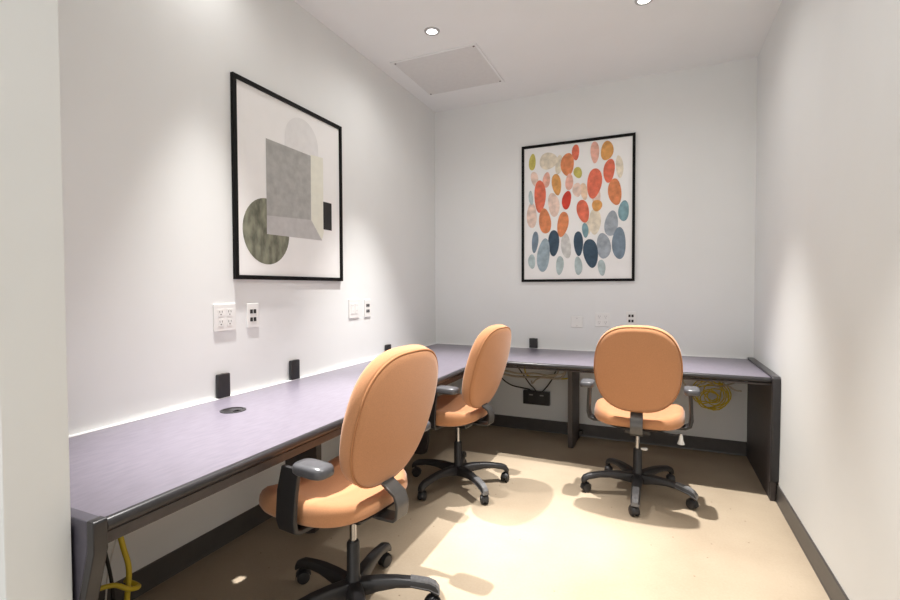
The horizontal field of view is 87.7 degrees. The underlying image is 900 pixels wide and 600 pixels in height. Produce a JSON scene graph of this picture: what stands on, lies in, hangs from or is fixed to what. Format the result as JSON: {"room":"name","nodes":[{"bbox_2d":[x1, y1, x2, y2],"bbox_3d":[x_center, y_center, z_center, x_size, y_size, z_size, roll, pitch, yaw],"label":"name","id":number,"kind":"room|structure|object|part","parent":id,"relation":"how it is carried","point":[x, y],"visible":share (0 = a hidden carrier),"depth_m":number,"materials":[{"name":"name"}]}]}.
{"room":"office","nodes":[
{"label":"office","id":0,"kind":"room"},
{"bbox_2d":[0,0,72,599],"bbox_3d":[-1.238,-0.235,1.159,0.727,2.965,0.123,0,2,24],"label":"wall","id":1,"kind":"structure","parent":0,"point":[36,554],"depth_m":1.01,"materials":[{"name":"paint"}]},
{"bbox_2d":[58,0,435,584],"bbox_3d":[-1.217,-0.262,2.232,0.100,2.965,5.300,0,2,24],"label":"wall","id":2,"kind":"structure","parent":0,"point":[145,104],"depth_m":2.19,"materials":[{"name":"paint"}]},
{"bbox_2d":[98,504,272,599],"bbox_3d":[-0.834,1.147,2.988,0.012,0.105,3.479,0,2,24],"label":"baseboard","id":3,"kind":"structure","parent":2,"relation":"attached to","point":[153,574],"depth_m":2.16,"materials":[{"name":"rubber"}]},
{"bbox_2d":[213,303,235,331],"bbox_3d":[-1.118,0.086,2.328,0.009,0.135,0.130,0,2,24],"label":"wall outlet","id":4,"kind":"object","parent":2,"relation":"attached to","point":[224,315],"visible":1,"depth_m":2.32,"materials":[{"name":"white plastic"}]},
{"bbox_2d":[218,309,223,316],"bbox_3d":[-1.125,0.063,2.303,0.002,0.037,0.033,0,2,24],"label":"receptacle","id":5,"kind":"object","parent":4,"relation":"attached to","point":[220,311],"depth_m":2.30,"materials":[{"name":"white plastic"}]},
{"bbox_2d":[218,319,223,326],"bbox_3d":[-1.125,0.111,2.304,0.002,0.037,0.033,0,2,24],"label":"receptacle","id":6,"kind":"object","parent":4,"relation":"attached to","point":[220,321],"depth_m":2.30,"materials":[{"name":"white plastic"}]},
{"bbox_2d":[227,309,232,315],"bbox_3d":[-1.104,0.062,2.350,0.002,0.037,0.033,0,2,24],"label":"receptacle","id":7,"kind":"object","parent":4,"relation":"attached to","point":[229,311],"depth_m":2.35,"materials":[{"name":"white plastic"}]},
{"bbox_2d":[227,318,232,325],"bbox_3d":[-1.104,0.110,2.352,0.002,0.037,0.033,0,2,24],"label":"receptacle","id":8,"kind":"object","parent":4,"relation":"attached to","point":[229,320],"depth_m":2.35,"materials":[{"name":"white plastic"}]},
{"bbox_2d":[246,303,258,327],"bbox_3d":[-1.047,0.081,2.488,0.009,0.130,0.078,0,2,24],"label":"outlet","id":9,"kind":"object","parent":2,"relation":"attached to","point":[252,314],"visible":1,"depth_m":2.48,"materials":[{"name":"white plastic"}]},
{"bbox_2d":[69,343,436,437],"bbox_3d":[-0.824,0.473,2.985,0.022,0.024,3.444,0,2,24],"label":"trim","id":10,"kind":"structure","parent":2,"relation":"attached to","point":[203,402],"depth_m":2.16,"materials":[{"name":"white"}]},
{"bbox_2d":[230,72,342,280],"bbox_3d":[-0.913,-0.635,2.764,0.019,1.036,0.886,0,2,24],"label":"framed print","id":11,"kind":"object","parent":2,"relation":"attached to","point":[286,157],"visible":1,"depth_m":2.67,"materials":[{"name":"paper"}]},
{"bbox_2d":[349,299,358,318],"bbox_3d":[-0.679,0.061,3.322,0.010,0.135,0.120,0,2,24],"label":"wall outlet","id":12,"kind":"object","parent":2,"relation":"attached to","point":[353,303],"visible":1,"depth_m":3.31,"materials":[{"name":"white plastic"}]},
{"bbox_2d":[351,304,353,313],"bbox_3d":[-0.686,0.062,3.298,0.003,0.072,0.035,0,2,24],"label":"receptacle","id":13,"kind":"object","parent":12,"relation":"attached to","point":[352,305],"depth_m":3.30,"materials":[{"name":"white plastic"}]},
{"bbox_2d":[355,303,357,313],"bbox_3d":[-0.667,0.061,3.342,0.003,0.072,0.035,0,2,24],"label":"receptacle","id":14,"kind":"object","parent":12,"relation":"attached to","point":[356,304],"depth_m":3.34,"materials":[{"name":"white plastic"}]},
{"bbox_2d":[364,299,370,316],"bbox_3d":[-0.611,0.060,3.476,0.009,0.130,0.078,0,2,24],"label":"outlet","id":15,"kind":"object","parent":2,"relation":"attached to","point":[367,302],"visible":1,"depth_m":3.47,"materials":[{"name":"white plastic"}]},
{"bbox_2d":[134,425,829,599],"bbox_3d":[0.038,1.270,1.721,2.832,0.080,5.300,0,2,24],"label":"floor","id":16,"kind":"structure","parent":0,"point":[538,535],"depth_m":2.37,"materials":[{"name":"concrete"}]},
{"bbox_2d":[69,344,511,599],"bbox_3d":[-0.468,0.833,2.811,0.774,0.741,3.452,0,2,24],"label":"desk","id":17,"kind":"object","parent":16,"relation":"on","point":[126,478],"visible":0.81,"depth_m":1.58,"materials":[{"name":"laminate"}]},
{"bbox_3d":[-1.171,0.876,1.252,0.746,0.739,0.030,0,2,24],"label":"panel","id":18,"kind":"part","parent":17,"relation":"part of","materials":[{"name":"grey laminate"}]},
{"bbox_3d":[-0.916,0.877,1.139,0.246,0.741,0.032,0,2,24],"label":"edge trim","id":19,"kind":"part","parent":17,"relation":"part of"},
{"bbox_2d":[105,553,114,599],"bbox_3d":[-1.193,0.884,1.641,0.050,0.700,0.053,0,2,24],"label":"cable","id":20,"kind":"object","parent":17,"relation":"hanging from","point":[107,562],"visible":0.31,"depth_m":1.66,"materials":[{"name":"black plastic"}]},
{"bbox_2d":[105,539,116,599],"bbox_3d":[-1.243,0.879,1.821,0.006,0.699,0.216,0,2,24],"label":"cable","id":21,"kind":"object","parent":17,"relation":"hanging from","point":[116,539],"visible":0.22,"depth_m":1.75,"materials":[{"name":"grey plastic"}]},
{"bbox_2d":[118,536,131,599],"bbox_3d":[-1.129,0.887,1.575,0.030,0.703,0.120,0,2,24],"label":"cable","id":22,"kind":"object","parent":17,"relation":"hanging from","point":[123,548],"visible":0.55,"depth_m":1.61,"materials":[{"name":"yellow plastic"}]},
{"bbox_2d":[100,578,140,591],"bbox_3d":[-1.145,0.977,1.571,0.089,0.067,0.190,1,2,33],"label":"cable","id":23,"kind":"object","parent":22,"relation":"attached to","point":[135,585],"visible":0.59,"depth_m":1.58,"materials":[{"name":"yellow plastic"}]},
{"bbox_2d":[216,373,229,398],"bbox_3d":[-1.119,0.421,2.312,0.022,0.116,0.074,0,2,24],"label":"power outlet","id":24,"kind":"object","parent":17,"relation":"on","point":[223,379],"visible":1,"depth_m":2.30,"materials":[{"name":"black plastic"}]},
{"bbox_3d":[-0.143,0.523,2.666,0.023,0.029,3.400,0,2,24],"label":"rail","id":25,"kind":"part","parent":17,"relation":"part of","materials":[{"name":"grey metal"}]},
{"bbox_2d":[69,344,511,516],"bbox_3d":[-0.473,0.484,2.821,0.752,0.032,3.420,0,2,24],"label":"countertop","id":26,"kind":"structure","parent":17,"relation":"on","point":[114,469],"depth_m":1.70,"materials":[{"name":"laminate"}]},
{"bbox_2d":[289,359,299,379],"bbox_3d":[-0.918,0.410,2.767,0.022,0.113,0.074,0,2,24],"label":"power outlet","id":27,"kind":"object","parent":17,"relation":"on","point":[294,365],"visible":1,"depth_m":2.75,"materials":[{"name":"black plastic"}]},
{"bbox_3d":[-0.748,0.862,2.450,0.260,0.702,0.040,0,2,24],"label":"leg panel","id":28,"kind":"part","parent":17,"relation":"part of","materials":[{"name":"grey laminate"}]},
{"bbox_2d":[385,344,390,350],"bbox_3d":[-0.494,0.397,3.730,0.022,0.086,0.074,0,2,24],"label":"power outlet","id":29,"kind":"object","parent":17,"relation":"on","point":[388,346],"visible":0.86,"depth_m":3.71,"materials":[{"name":"black plastic"}]},
{"bbox_3d":[-0.239,0.831,3.602,0.260,0.702,0.040,0,2,24],"label":"leg panel","id":30,"kind":"part","parent":17,"relation":"part of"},
{"bbox_2d":[502,378,531,391],"bbox_3d":[0.556,0.637,4.170,0.339,0.351,0.060,0,1,3],"label":"cable","id":31,"kind":"object","parent":17,"relation":"hanging from","point":[502,378],"visible":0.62,"depth_m":4.18,"materials":[{"name":"black plastic"}]},
{"bbox_2d":[259,344,440,599],"bbox_3d":[-0.397,0.695,1.848,0.654,1.066,0.662,1,2,31],"label":"office chair","id":32,"kind":"object","parent":16,"relation":"on","point":[389,407],"visible":1,"depth_m":1.68,"materials":[{"name":"orange fabric"}]},
{"bbox_3d":[-0.513,0.688,1.663,0.106,0.245,0.175,1,2,31],"label":"armrest","id":33,"kind":"part","parent":32,"relation":"part of","materials":[{"name":"black plastic"}]},
{"bbox_3d":[-0.521,1.128,1.943,0.338,0.077,0.068,1,2,34],"label":"leg","id":34,"kind":"part","parent":32,"relation":"part of","materials":[{"name":"black plastic"}]},
{"bbox_3d":[-0.513,1.133,1.745,0.338,0.077,0.068,-1,2,-38],"label":"leg","id":35,"kind":"part","parent":32,"relation":"part of","materials":[{"name":"black plastic"}]},
{"bbox_3d":[-0.449,0.750,1.879,0.492,0.108,0.534,1,2,31],"label":"seat","id":36,"kind":"part","parent":32,"relation":"part of","materials":[{"name":"orange fabric"}]},
{"bbox_3d":[-0.322,1.134,1.691,0.068,0.077,0.338,-1,2,-20],"label":"leg","id":37,"kind":"part","parent":32,"relation":"part of","materials":[{"name":"black plastic"}]},
{"bbox_3d":[-0.335,1.126,2.012,0.068,0.077,0.338,0,2,16],"label":"leg","id":38,"kind":"part","parent":32,"relation":"part of","materials":[{"name":"black plastic"}]},
{"bbox_3d":[-0.207,0.421,1.726,0.165,0.522,0.476,5,4,31],"label":"backrest","id":39,"kind":"part","parent":32,"relation":"part of","materials":[{"name":"orange fabric"}]},
{"bbox_3d":[-0.276,0.695,1.775,0.246,0.233,0.068,1,2,31],"label":"stem","id":40,"kind":"part","parent":32,"relation":"part of","materials":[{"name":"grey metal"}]},
{"bbox_3d":[-0.181,0.429,1.711,0.117,0.502,0.462,5,4,31],"label":"panel","id":41,"kind":"part","parent":32,"relation":"part of","materials":[{"name":"orange fabric"}]},
{"bbox_3d":[-0.212,1.130,1.856,0.338,0.077,0.068,0,1,-2],"label":"leg","id":42,"kind":"part","parent":32,"relation":"part of","materials":[{"name":"black plastic"}]},
{"bbox_2d":[412,324,510,503],"bbox_3d":[0.040,0.672,3.027,0.666,1.048,0.666,1,2,31],"label":"office chair","id":43,"kind":"object","parent":16,"relation":"on","point":[485,367],"visible":0.97,"depth_m":2.84,"materials":[{"name":"orange leather"}]},
{"bbox_3d":[-0.100,1.097,3.109,0.338,0.077,0.068,1,2,26],"label":"leg","id":44,"kind":"part","parent":43,"relation":"part of","materials":[{"name":"black plastic"}]},
{"bbox_3d":[-0.081,0.656,2.849,0.106,0.245,0.175,1,2,31],"label":"armrest","id":45,"kind":"part","parent":43,"relation":"part of","materials":[{"name":"black plastic"}]},
{"bbox_3d":[-0.065,1.102,2.913,0.068,0.077,0.338,1,2,44],"label":"leg","id":46,"kind":"part","parent":43,"relation":"part of","materials":[{"name":"black plastic"}]},
{"bbox_3d":[-0.017,0.717,3.065,0.492,0.108,0.534,1,2,31],"label":"seat","id":47,"kind":"part","parent":43,"relation":"part of","materials":[{"name":"orange fabric"}]},
{"bbox_3d":[0.075,1.094,3.203,0.068,0.077,0.338,0,1,8],"label":"leg","id":48,"kind":"part","parent":43,"relation":"part of","materials":[{"name":"black plastic"}]},
{"bbox_3d":[0.132,1.102,2.886,0.068,0.077,0.338,-1,2,-28],"label":"leg","id":49,"kind":"part","parent":43,"relation":"part of","materials":[{"name":"black plastic"}]},
{"bbox_3d":[0.156,0.663,2.961,0.246,0.233,0.068,1,2,31],"label":"stem","id":50,"kind":"part","parent":43,"relation":"part of","materials":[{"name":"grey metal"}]},
{"bbox_3d":[0.238,0.407,2.905,0.165,0.522,0.476,5,4,31],"label":"backrest","id":51,"kind":"part","parent":43,"relation":"part of","materials":[{"name":"orange fabric"}]},
{"bbox_3d":[0.218,1.097,3.065,0.338,0.077,0.068,0,2,-10],"label":"leg","id":52,"kind":"part","parent":43,"relation":"part of","materials":[{"name":"black plastic"}]},
{"bbox_3d":[0.263,0.415,2.890,0.117,0.502,0.462,5,4,31],"label":"panel","id":53,"kind":"part","parent":43,"relation":"part of","materials":[{"name":"orange fabric"}]},
{"bbox_2d":[580,325,699,515],"bbox_3d":[1.152,0.666,2.874,0.660,1.059,0.669,0,2,24],"label":"office chair","id":54,"kind":"object","parent":16,"relation":"on","point":[638,369],"visible":1,"depth_m":2.68,"materials":[{"name":"orange leather"}]},
{"bbox_3d":[0.966,0.649,2.993,0.175,0.245,0.106,0,2,24],"label":"armrest","id":55,"kind":"part","parent":54,"relation":"part of","materials":[{"name":"black plastic"}]},
{"bbox_3d":[0.989,1.098,2.912,0.338,0.077,0.068,0,1,6],"label":"leg","id":56,"kind":"part","parent":54,"relation":"part of","materials":[{"name":"black plastic"}]},
{"bbox_3d":[1.122,1.094,3.060,0.068,0.077,0.338,-1,2,-12],"label":"leg","id":57,"kind":"part","parent":54,"relation":"part of","materials":[{"name":"black plastic"}]},
{"bbox_3d":[1.106,0.665,2.772,0.068,0.233,0.246,0,2,24],"label":"stem","id":58,"kind":"part","parent":54,"relation":"part of","materials":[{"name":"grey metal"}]},
{"bbox_3d":[1.089,1.102,2.741,0.068,0.077,0.338,0,2,24],"label":"leg","id":59,"kind":"part","parent":54,"relation":"part of","materials":[{"name":"black plastic"}]},
{"bbox_3d":[1.058,0.398,2.658,0.462,0.486,0.080,0,2,24],"label":"panel","id":60,"kind":"part","parent":54,"relation":"part of","materials":[{"name":"orange fabric"}]},
{"bbox_3d":[1.188,0.716,2.957,0.534,0.108,0.492,0,2,24],"label":"seat","id":61,"kind":"part","parent":54,"relation":"part of","materials":[{"name":"orange fabric"}]},
{"bbox_3d":[1.072,0.394,2.688,0.476,0.503,0.127,0,2,24],"label":"backrest","id":62,"kind":"part","parent":54,"relation":"part of","materials":[{"name":"orange fabric"}]},
{"bbox_3d":[1.303,1.095,2.980,0.338,0.077,0.068,-1,2,-30],"label":"leg","id":63,"kind":"part","parent":54,"relation":"part of","materials":[{"name":"black plastic"}]},
{"bbox_3d":[1.283,1.101,2.783,0.338,0.077,0.068,1,2,42],"label":"leg","id":64,"kind":"part","parent":54,"relation":"part of","materials":[{"name":"black plastic"}]},
{"bbox_3d":[1.279,0.791,2.799,0.177,0.024,0.013,1,2,26],"label":"lever","id":65,"kind":"part","parent":54,"relation":"part of","materials":[{"name":"black plastic"}]},
{"bbox_3d":[1.364,0.652,2.817,0.175,0.245,0.106,0,2,24],"label":"armrest","id":66,"kind":"part","parent":54,"relation":"part of","materials":[{"name":"black plastic"}]},
{"bbox_2d":[506,347,780,500],"bbox_3d":[1.243,0.805,3.485,1.856,0.749,0.837,0,2,24],"label":"desk","id":67,"kind":"object","parent":16,"relation":"on","point":[764,385],"depth_m":3.22,"materials":[{"name":"laminate"}]},
{"bbox_2d":[518,368,535,391],"bbox_3d":[0.664,0.638,4.113,0.195,0.350,0.018,0,1,-5],"label":"cable","id":68,"kind":"object","parent":67,"relation":"hanging from","point":[518,368],"visible":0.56,"depth_m":4.11,"materials":[{"name":"black plastic"}]},
{"bbox_2d":[505,370,558,376],"bbox_3d":[0.605,0.551,3.960,0.649,0.169,0.028,0,2,24],"label":"cable","id":69,"kind":"object","parent":67,"relation":"hanging from","point":[505,370],"visible":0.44,"depth_m":3.94,"materials":[{"name":"plastic"}]},
{"bbox_2d":[529,338,537,347],"bbox_3d":[0.741,0.382,4.161,0.074,0.086,0.022,0,2,24],"label":"power outlet","id":70,"kind":"object","parent":67,"relation":"on","point":[533,342],"visible":1,"depth_m":4.15,"materials":[{"name":"black plastic"}]},
{"bbox_2d":[503,369,565,379],"bbox_3d":[0.660,0.567,3.985,0.672,0.201,0.040,0,2,24],"label":"cable","id":71,"kind":"object","parent":67,"relation":"hanging from","point":[563,375],"visible":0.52,"depth_m":3.96,"materials":[{"name":"plastic"}]},
{"bbox_2d":[531,369,566,383],"bbox_3d":[0.811,0.584,3.821,0.315,0.229,0.034,0,2,24],"label":"cable","id":72,"kind":"object","parent":67,"relation":"hanging from","point":[566,369],"visible":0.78,"depth_m":3.81,"materials":[{"name":"plastic"}]},
{"bbox_2d":[541,371,556,392],"bbox_3d":[0.863,0.642,4.026,0.021,0.348,0.202,-1,2,-40],"label":"cable","id":73,"kind":"object","parent":67,"relation":"hanging from","point":[555,371],"visible":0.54,"depth_m":4.04,"materials":[{"name":"black plastic"}]},
{"bbox_3d":[1.001,0.821,3.804,0.036,0.702,0.410,0,2,24],"label":"leg panel","id":74,"kind":"part","parent":67,"relation":"part of","materials":[{"name":"grey laminate"}]},
{"bbox_2d":[507,347,769,376],"bbox_3d":[1.236,0.460,3.512,1.816,0.032,0.776,0,2,24],"label":"countertop","id":75,"kind":"structure","parent":67,"relation":"on","point":[711,365],"depth_m":3.42,"materials":[{"name":"laminate"}]},
{"bbox_3d":[1.095,0.497,3.163,1.790,0.011,0.023,0,2,24],"label":"rail","id":76,"kind":"part","parent":67,"relation":"part of","materials":[{"name":"black metal"}]},
{"bbox_3d":[1.919,0.646,3.445,0.265,0.338,0.097,0,2,24],"label":"cable coil","id":77,"kind":"part","parent":67,"relation":"part of","materials":[{"name":"yellow plastic"}]},
{"bbox_2d":[696,380,733,386],"bbox_3d":[1.933,0.550,3.343,0.351,0.143,0.027,0,2,19],"label":"cable","id":78,"kind":"object","parent":67,"relation":"hanging from","point":[696,380],"visible":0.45,"depth_m":3.35,"materials":[{"name":"plastic"}]},
{"bbox_2d":[723,382,741,391],"bbox_3d":[1.968,0.560,3.272,0.118,0.156,0.010,0,2,24],"label":"cable","id":79,"kind":"object","parent":67,"relation":"hanging from","point":[723,382],"visible":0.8,"depth_m":3.27,"materials":[{"name":"grey plastic"}]},
{"bbox_3d":[2.073,0.814,3.131,0.028,0.745,0.815,0,2,24],"label":"panel","id":80,"kind":"part","parent":67,"relation":"part of","materials":[{"name":"grey laminate"}]},
{"bbox_3d":[2.072,0.810,3.120,0.043,0.745,0.837,0,2,24],"label":"edge trim","id":81,"kind":"part","parent":67,"relation":"part of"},
{"bbox_2d":[293,0,781,111],"bbox_3d":[0.028,-1.774,1.642,2.832,0.080,5.300,0,2,24],"label":"ceiling","id":82,"kind":"structure","parent":0,"point":[536,47],"depth_m":3.13,"materials":[{"name":"paint"}]},
{"bbox_2d":[424,27,439,35],"bbox_3d":[-0.119,-1.768,3.086,0.104,0.006,0.104,0,2,24],"label":"recessed light","id":83,"kind":"object","parent":82,"relation":"in","point":[431,31],"visible":1,"depth_m":3.08,"materials":[{"name":"white"}]},
{"bbox_2d":[390,43,504,95],"bbox_3d":[-0.001,-1.782,3.676,0.688,0.008,0.664,0,2,24],"label":"access panel","id":84,"kind":"object","parent":82,"relation":"attached to","point":[464,67],"visible":1,"depth_m":3.64,"materials":[{"name":"paint"}]},
{"bbox_2d":[635,0,652,5],"bbox_3d":[1.142,-1.764,2.758,0.104,0.006,0.104,0,2,24],"label":"recessed light","id":85,"kind":"object","parent":82,"relation":"in","point":[637,2],"visible":1,"depth_m":2.78,"materials":[{"name":"white"}]},
{"bbox_2d":[435,57,757,441],"bbox_3d":[1.082,-0.317,4.060,2.632,2.965,0.100,0,2,24],"label":"wall","id":86,"kind":"structure","parent":0,"point":[695,128],"depth_m":3.81,"materials":[{"name":"paint"}]},
{"bbox_2d":[523,389,549,405],"bbox_3d":[0.766,0.864,4.149,0.236,0.120,0.048,0,2,24],"label":"box","id":87,"kind":"object","parent":86,"relation":"attached to","point":[535,398],"visible":1,"depth_m":4.13,"materials":[{"name":"black plastic"}]},
{"bbox_2d":[528,394,533,401],"bbox_3d":[0.717,0.865,4.148,0.048,0.070,0.004,0,2,24],"label":"socket","id":88,"kind":"object","parent":87,"relation":"attached to","point":[530,396],"depth_m":4.15,"materials":[{"name":"black plastic"}]},
{"bbox_2d":[539,395,543,402],"bbox_3d":[0.804,0.865,4.109,0.048,0.070,0.004,0,2,24],"label":"socket","id":89,"kind":"object","parent":87,"relation":"attached to","point":[541,397],"depth_m":4.11,"materials":[{"name":"black plastic"}]},
{"bbox_2d":[571,316,582,327],"bbox_3d":[1.087,0.189,4.013,0.100,0.095,0.008,0,2,24],"label":"outlet cover","id":90,"kind":"object","parent":86,"relation":"attached to","point":[577,322],"visible":1,"depth_m":4.01,"materials":[{"name":"white plastic"}]},
{"bbox_2d":[521,132,635,281],"bbox_3d":[1.070,-0.755,3.987,0.940,1.196,0.019,0,2,24],"label":"framed print","id":91,"kind":"object","parent":86,"relation":"attached to","point":[578,196],"visible":1,"depth_m":3.97,"materials":[{"name":"paper"}]},
{"bbox_2d":[437,343,745,358],"bbox_3d":[1.048,0.439,4.030,2.560,0.024,0.020,0,2,24],"label":"trim","id":92,"kind":"structure","parent":86,"relation":"attached to","point":[437,343],"depth_m":4.01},
{"bbox_2d":[595,313,609,326],"bbox_3d":[1.278,0.165,3.927,0.118,0.114,0.009,0,2,24],"label":"wall outlet","id":93,"kind":"object","parent":86,"relation":"attached to","point":[601,319],"visible":1,"depth_m":3.92,"materials":[{"name":"white plastic"}]},
{"bbox_2d":[479,414,746,455],"bbox_3d":[1.064,1.113,4.045,2.608,0.105,0.012,0,2,24],"label":"baseboard","id":94,"kind":"structure","parent":86,"relation":"attached to","point":[732,447],"depth_m":3.89,"materials":[{"name":"rubber"}]},
{"bbox_2d":[626,311,635,324],"bbox_3d":[1.481,0.151,3.837,0.076,0.112,0.009,0,2,24],"label":"outlet","id":95,"kind":"object","parent":86,"relation":"attached to","point":[630,316],"visible":0.85,"depth_m":3.83,"materials":[{"name":"white plastic"}]},
{"bbox_2d":[754,0,899,599],"bbox_3d":[1.283,-0.242,1.131,0.100,2.965,5.300,0,2,24],"label":"wall","id":96,"kind":"structure","parent":0,"point":[827,293],"depth_m":1.89,"materials":[{"name":"paint"}]},
{"bbox_2d":[775,484,848,599],"bbox_3d":[1.216,1.188,1.144,0.012,0.105,5.200,0,2,24],"label":"baseboard","id":97,"kind":"structure","parent":96,"relation":"attached to","point":[826,577],"depth_m":2.15,"materials":[{"name":"rubber"}]}
]}

